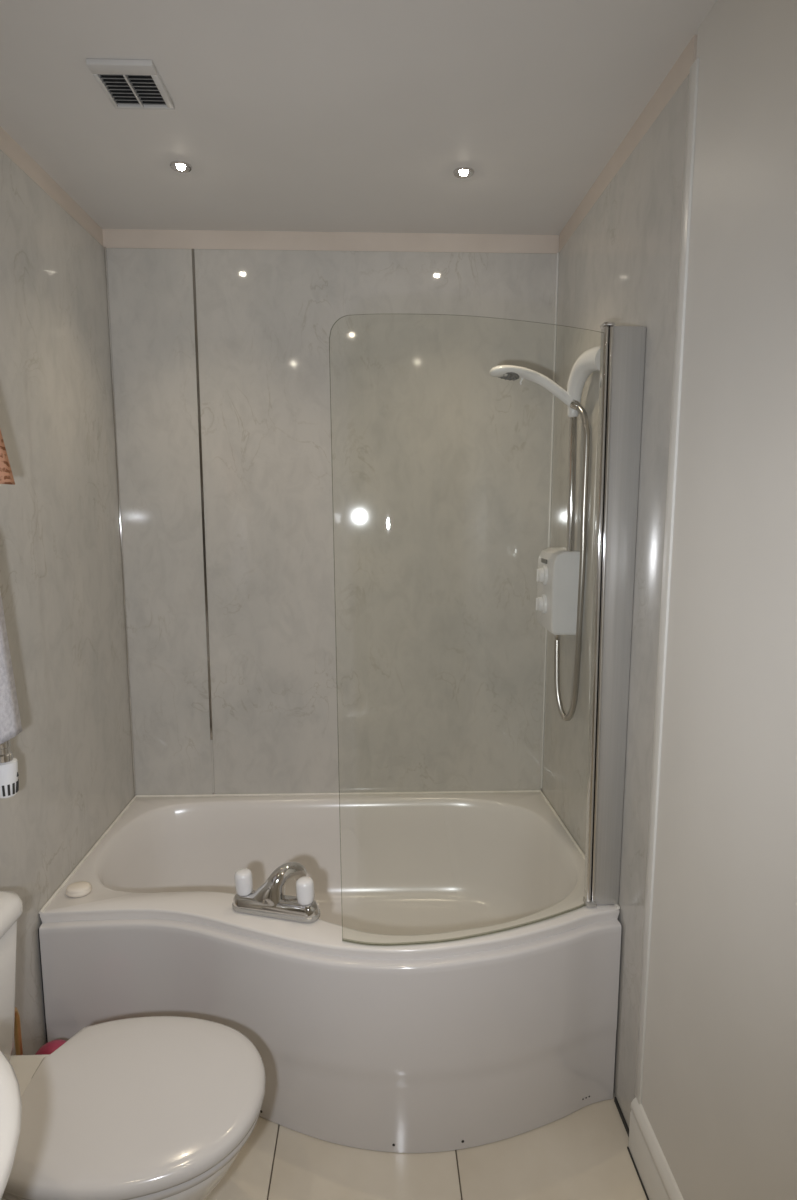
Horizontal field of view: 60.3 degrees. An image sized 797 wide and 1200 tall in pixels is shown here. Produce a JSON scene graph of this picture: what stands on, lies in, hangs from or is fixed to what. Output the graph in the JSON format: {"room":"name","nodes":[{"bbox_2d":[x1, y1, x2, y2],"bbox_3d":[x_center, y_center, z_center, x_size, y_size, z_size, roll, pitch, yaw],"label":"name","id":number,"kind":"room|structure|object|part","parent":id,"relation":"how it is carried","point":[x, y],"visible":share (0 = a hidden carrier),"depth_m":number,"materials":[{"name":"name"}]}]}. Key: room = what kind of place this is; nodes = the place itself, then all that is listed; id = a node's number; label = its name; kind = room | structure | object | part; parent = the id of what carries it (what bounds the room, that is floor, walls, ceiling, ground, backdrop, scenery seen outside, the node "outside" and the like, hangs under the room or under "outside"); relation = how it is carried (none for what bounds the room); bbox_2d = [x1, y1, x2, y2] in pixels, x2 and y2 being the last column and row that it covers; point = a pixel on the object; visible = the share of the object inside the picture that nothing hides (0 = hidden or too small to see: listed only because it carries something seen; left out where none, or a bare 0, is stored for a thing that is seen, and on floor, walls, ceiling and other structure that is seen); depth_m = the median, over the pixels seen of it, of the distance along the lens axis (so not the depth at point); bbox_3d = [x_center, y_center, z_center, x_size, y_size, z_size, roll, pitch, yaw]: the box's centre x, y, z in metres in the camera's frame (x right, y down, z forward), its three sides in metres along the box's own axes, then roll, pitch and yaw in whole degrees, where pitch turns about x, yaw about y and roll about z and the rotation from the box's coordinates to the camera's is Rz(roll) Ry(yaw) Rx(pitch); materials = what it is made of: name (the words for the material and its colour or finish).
{"room":"bathroom","nodes":[
{"label":"bathroom","id":0,"kind":"room"},
{"bbox_2d":[0,126,134,1054],"bbox_3d":[-0.966,0.242,0.908,0.100,2.522,3.058,0,8,-2],"label":"wall","id":1,"kind":"structure","parent":0,"point":[61,586],"depth_m":1.89,"materials":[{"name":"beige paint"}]},
{"bbox_2d":[0,740,18,797],"bbox_3d":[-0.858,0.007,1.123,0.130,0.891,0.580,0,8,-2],"label":"radiator valve","id":2,"kind":"object","parent":1,"relation":"attached to","point":[9,781],"visible":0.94,"depth_m":1.43,"materials":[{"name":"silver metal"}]},
{"bbox_2d":[0,430,14,484],"bbox_3d":[-0.812,-0.348,1.209,0.084,0.275,0.325,0,8,-2],"label":"hand towel","id":3,"kind":"object","parent":2,"relation":"hanging from","point":[6,476],"visible":1,"depth_m":1.35,"materials":[{"name":"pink fabric"}]},
{"bbox_2d":[0,591,21,743],"bbox_3d":[-0.813,0.086,1.140,0.105,0.434,0.470,0,8,-2],"label":"towel","id":4,"kind":"object","parent":2,"relation":"hanging from","point":[10,721],"visible":1,"depth_m":1.35,"materials":[{"name":"white fabric"}]},
{"bbox_2d":[102,229,558,795],"bbox_3d":[-0.216,0.023,2.484,1.700,2.522,0.110,0,8,-2],"label":"wall","id":5,"kind":"structure","parent":0,"point":[221,374],"depth_m":2.39,"materials":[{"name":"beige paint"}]},
{"bbox_3d":[-0.961,-0.225,2.375,0.006,1.879,0.010,0,8,-2],"label":"corner trim","id":6,"kind":"part","parent":5,"relation":"part of","materials":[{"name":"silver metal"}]},
{"bbox_3d":[-0.822,0.012,2.421,0.282,2.361,0.008,0,8,-2],"label":"panel","id":7,"kind":"part","parent":5,"relation":"part of","materials":[{"name":"grey stone"}]},
{"bbox_3d":[0.532,-0.231,2.423,0.006,1.879,0.010,0,8,-2],"label":"corner trim","id":8,"kind":"part","parent":5,"relation":"part of","materials":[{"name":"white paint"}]},
{"bbox_2d":[0,0,716,234],"bbox_3d":[-0.165,-1.059,0.750,1.700,0.100,3.250,0,8,-2],"label":"ceiling","id":9,"kind":"structure","parent":0,"point":[288,115],"depth_m":1.54,"materials":[{"name":"white paint"}]},
{"bbox_2d":[86,59,174,109],"bbox_3d":[-0.570,-1.103,1.471,0.134,0.012,0.161,0,8,-2],"label":"ceiling vent","id":10,"kind":"object","parent":9,"relation":"in","point":[128,84],"visible":1,"depth_m":1.46,"materials":[{"name":"white plastic"}]},
{"bbox_3d":[-0.633,-1.105,1.481,0.010,0.012,0.117,0,8,-2],"label":"frame","id":11,"kind":"part","parent":10,"relation":"part of","materials":[{"name":"white plastic"}]},
{"bbox_3d":[-0.568,-1.095,1.408,0.134,0.012,0.034,0,8,-2],"label":"frame","id":12,"kind":"part","parent":10,"relation":"part of","materials":[{"name":"white plastic"}]},
{"bbox_3d":[-0.573,-1.114,1.546,0.134,0.012,0.010,0,8,-2],"label":"frame","id":13,"kind":"part","parent":10,"relation":"part of","materials":[{"name":"white plastic"}]},
{"bbox_3d":[-0.511,-1.105,1.485,0.014,0.012,0.117,0,8,-2],"label":"frame","id":14,"kind":"part","parent":10,"relation":"part of","materials":[{"name":"white plastic"}]},
{"bbox_2d":[170,161,191,172],"bbox_3d":[-0.581,-1.155,1.832,0.057,0.009,0.057,0,8,-2],"label":"recessed light","id":15,"kind":"object","parent":9,"relation":"in","point":[179,166],"visible":1,"depth_m":1.83,"materials":[{"name":"silver metal"}]},
{"bbox_2d":[453,167,473,177],"bbox_3d":[0.177,-1.159,1.863,0.057,0.009,0.057,0,8,-2],"label":"recessed light","id":16,"kind":"object","parent":9,"relation":"in","point":[461,172],"visible":1,"depth_m":1.86,"materials":[{"name":"silver metal"}]},
{"bbox_2d":[205,1093,646,1199],"bbox_3d":[-0.167,1.439,1.096,1.700,0.100,3.250,0,8,-2],"label":"floor","id":17,"kind":"structure","parent":0,"point":[583,1154],"depth_m":1.59,"materials":[{"name":"tile"}]},
{"bbox_2d":[0,1050,21,1199],"bbox_3d":[-0.663,0.966,0.737,0.481,0.936,0.580,0,8,-2],"label":"basin","id":18,"kind":"object","parent":17,"relation":"on","point":[10,1096],"visible":1,"depth_m":0.82,"materials":[{"name":"white ceramic"}]},
{"bbox_2d":[14,1007,22,1054],"bbox_3d":[-0.898,1.134,1.566,0.034,0.372,0.171,0,8,-2],"label":"copper pipe","id":19,"kind":"object","parent":17,"relation":"on","point":[17,1025],"visible":0.14,"depth_m":1.62,"materials":[{"name":"orange metal"}]},
{"bbox_2d":[35,1039,66,1054],"bbox_3d":[-0.831,1.188,1.661,0.108,0.240,0.108,0,8,-2],"label":"toilet brush","id":20,"kind":"object","parent":17,"relation":"on","point":[50,1047],"visible":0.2,"depth_m":1.64,"materials":[{"name":"pink plastic"}]},
{"bbox_2d":[0,891,265,1199],"bbox_3d":[-0.588,0.984,1.297,0.667,0.746,0.390,0,8,-2],"label":"toilet","id":21,"kind":"object","parent":17,"relation":"on","point":[153,1107],"visible":0.95,"depth_m":1.25,"materials":[{"name":"white ceramic"}]},
{"bbox_3d":[-0.842,0.644,1.242,0.158,0.045,0.390,0,8,-2],"label":"cistern lid","id":22,"kind":"part","parent":21,"relation":"part of","materials":[{"name":"white ceramic"}]},
{"bbox_3d":[-0.478,0.958,1.297,0.438,0.020,0.382,0,8,-2],"label":"seat","id":23,"kind":"part","parent":21,"relation":"part of","materials":[{"name":"white plastic"}]},
{"bbox_3d":[-0.476,0.930,1.294,0.443,0.035,0.390,0,8,-2],"label":"lid","id":24,"kind":"part","parent":21,"relation":"part of","materials":[{"name":"white plastic"}]},
{"bbox_2d":[38,790,621,1152],"bbox_3d":[-0.200,0.988,2.072,1.499,0.520,0.989,0,8,-2],"label":"bathtub","id":25,"kind":"object","parent":17,"relation":"on","point":[493,1037],"visible":0.94,"depth_m":1.74,"materials":[{"name":"white plastic"}]},
{"bbox_2d":[66,881,91,896],"bbox_3d":[-0.876,0.791,1.877,0.067,0.025,0.054,0,8,-2],"label":"soap","id":26,"kind":"object","parent":25,"relation":"on","point":[77,889],"visible":1,"depth_m":1.86,"materials":[{"name":"beige wax"}]},
{"bbox_2d":[232,862,319,922],"bbox_3d":[-0.304,0.739,1.773,0.244,0.118,0.117,3,8,18],"label":"mixer tap","id":27,"kind":"object","parent":25,"relation":"on","point":[270,899],"visible":1,"depth_m":1.73,"materials":[{"name":"metal"}]},
{"bbox_3d":[-0.400,0.727,1.770,0.046,0.059,0.044,-3,7,-1],"label":"knob","id":28,"kind":"part","parent":27,"relation":"part of","materials":[{"name":"white plastic"}]},
{"bbox_3d":[-0.314,0.789,1.751,0.233,0.012,0.120,-3,7,-1],"label":"plate","id":29,"kind":"part","parent":27,"relation":"part of","materials":[{"name":"metal"}]},
{"bbox_3d":[-0.300,0.727,1.757,0.145,0.091,0.083,-3,9,-23],"label":"spout","id":30,"kind":"part","parent":27,"relation":"part of","materials":[{"name":"silver metal"}]},
{"bbox_3d":[-0.234,0.726,1.715,0.046,0.059,0.044,-3,7,-1],"label":"knob","id":31,"kind":"part","parent":27,"relation":"part of","materials":[{"name":"white plastic"}]},
{"bbox_2d":[40,792,619,959],"bbox_3d":[-0.200,0.939,2.075,1.492,0.415,0.965,0,8,-2],"label":"tub","id":32,"kind":"object","parent":25,"relation":"in","point":[414,867],"depth_m":2.37,"materials":[{"name":"white plastic"}]},
{"bbox_3d":[-0.192,1.055,1.706,1.491,0.488,0.207,0,8,3],"label":"panel","id":33,"kind":"part","parent":25,"relation":"part of","materials":[{"name":"white plastic"}]},
{"bbox_2d":[329,314,645,944],"bbox_3d":[0.213,0.093,1.562,0.719,1.426,0.085,-2,8,-13],"label":"screen","id":34,"kind":"object","parent":25,"relation":"on","point":[622,350],"visible":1,"depth_m":1.63,"materials":[{"name":"clear glass"}]},
{"bbox_3d":[0.474,0.077,1.648,0.025,1.403,0.028,0,8,-2],"label":"hinge post","id":35,"kind":"part","parent":34,"relation":"part of","materials":[{"name":"silver metal"}]},
{"bbox_3d":[0.521,0.076,1.653,0.076,1.404,0.018,0,8,-2],"label":"filler panel","id":36,"kind":"part","parent":34,"relation":"part of","materials":[{"name":"metal"}]},
{"bbox_2d":[542,0,796,1199],"bbox_3d":[0.631,0.236,0.959,0.104,2.522,3.058,0,8,-2],"label":"wall","id":37,"kind":"structure","parent":0,"point":[687,234],"depth_m":1.29,"materials":[{"name":"white paint"}]},
{"bbox_2d":[489,365,589,720],"bbox_3d":[0.402,-0.149,2.045,0.286,1.052,0.129,0,8,-2],"label":"handset","id":38,"kind":"object","parent":37,"relation":"attached to","point":[507,372],"visible":1,"depth_m":1.98,"materials":[{"name":"white plastic"}]},
{"bbox_3d":[0.387,-0.611,1.959,0.255,0.112,0.083,0,8,-2],"label":"handle and head","id":39,"kind":"part","parent":38,"relation":"part of","materials":[{"name":"white plastic"}]},
{"bbox_2d":[536,547,579,639],"bbox_3d":[0.489,-0.022,2.180,0.108,0.279,0.205,0,8,-2],"label":"shower","id":40,"kind":"object","parent":37,"relation":"attached to","point":[557,575],"visible":1,"depth_m":2.09,"materials":[{"name":"white plastic"}]},
{"bbox_2d":[554,635,559,639],"bbox_3d":[0.495,0.113,2.141,0.024,0.022,0.023,0,8,-2],"label":"outlet","id":41,"kind":"object","parent":40,"relation":"attached to","point":[556,637],"depth_m":2.13,"materials":[{"name":"silver metal"}]},
{"bbox_2d":[566,346,600,550],"bbox_3d":[0.527,-0.411,1.946,0.079,0.564,0.220,-2,8,-13],"label":"shower rail","id":42,"kind":"object","parent":37,"relation":"attached to","point":[588,362],"visible":0.77,"depth_m":2.01,"materials":[{"name":"silver metal"}]},
{"bbox_3d":[0.518,-0.359,2.051,0.033,0.432,0.024,-6,10,-38],"label":"rail","id":43,"kind":"part","parent":42,"relation":"part of","materials":[{"name":"silver metal"}]},
{"bbox_2d":[567,407,578,416],"bbox_3d":[0.514,-0.559,2.016,0.033,0.042,0.033,0,8,-2],"label":"socket","id":44,"kind":"object","parent":42,"relation":"attached to","point":[570,412],"depth_m":2.00,"materials":[{"name":"white plastic"}]},
{"bbox_3d":[0.554,0.069,1.974,0.008,2.349,0.982,0,8,-2],"label":"panel","id":45,"kind":"part","parent":37,"relation":"part of","materials":[{"name":"grey stone"}]},
{"bbox_2d":[627,1097,683,1199],"bbox_3d":[0.590,1.385,0.614,0.019,0.140,2.060,0,8,-2],"label":"baseboard","id":46,"kind":"structure","parent":37,"relation":"attached to","point":[656,1178],"depth_m":1.53,"materials":[{"name":"white paint"}]},
{"bbox_3d":[0.569,0.076,1.465,0.012,2.229,0.032,0,8,-2],"label":"edge trim","id":47,"kind":"part","parent":37,"relation":"part of","materials":[{"name":"white paint"}]}
]}

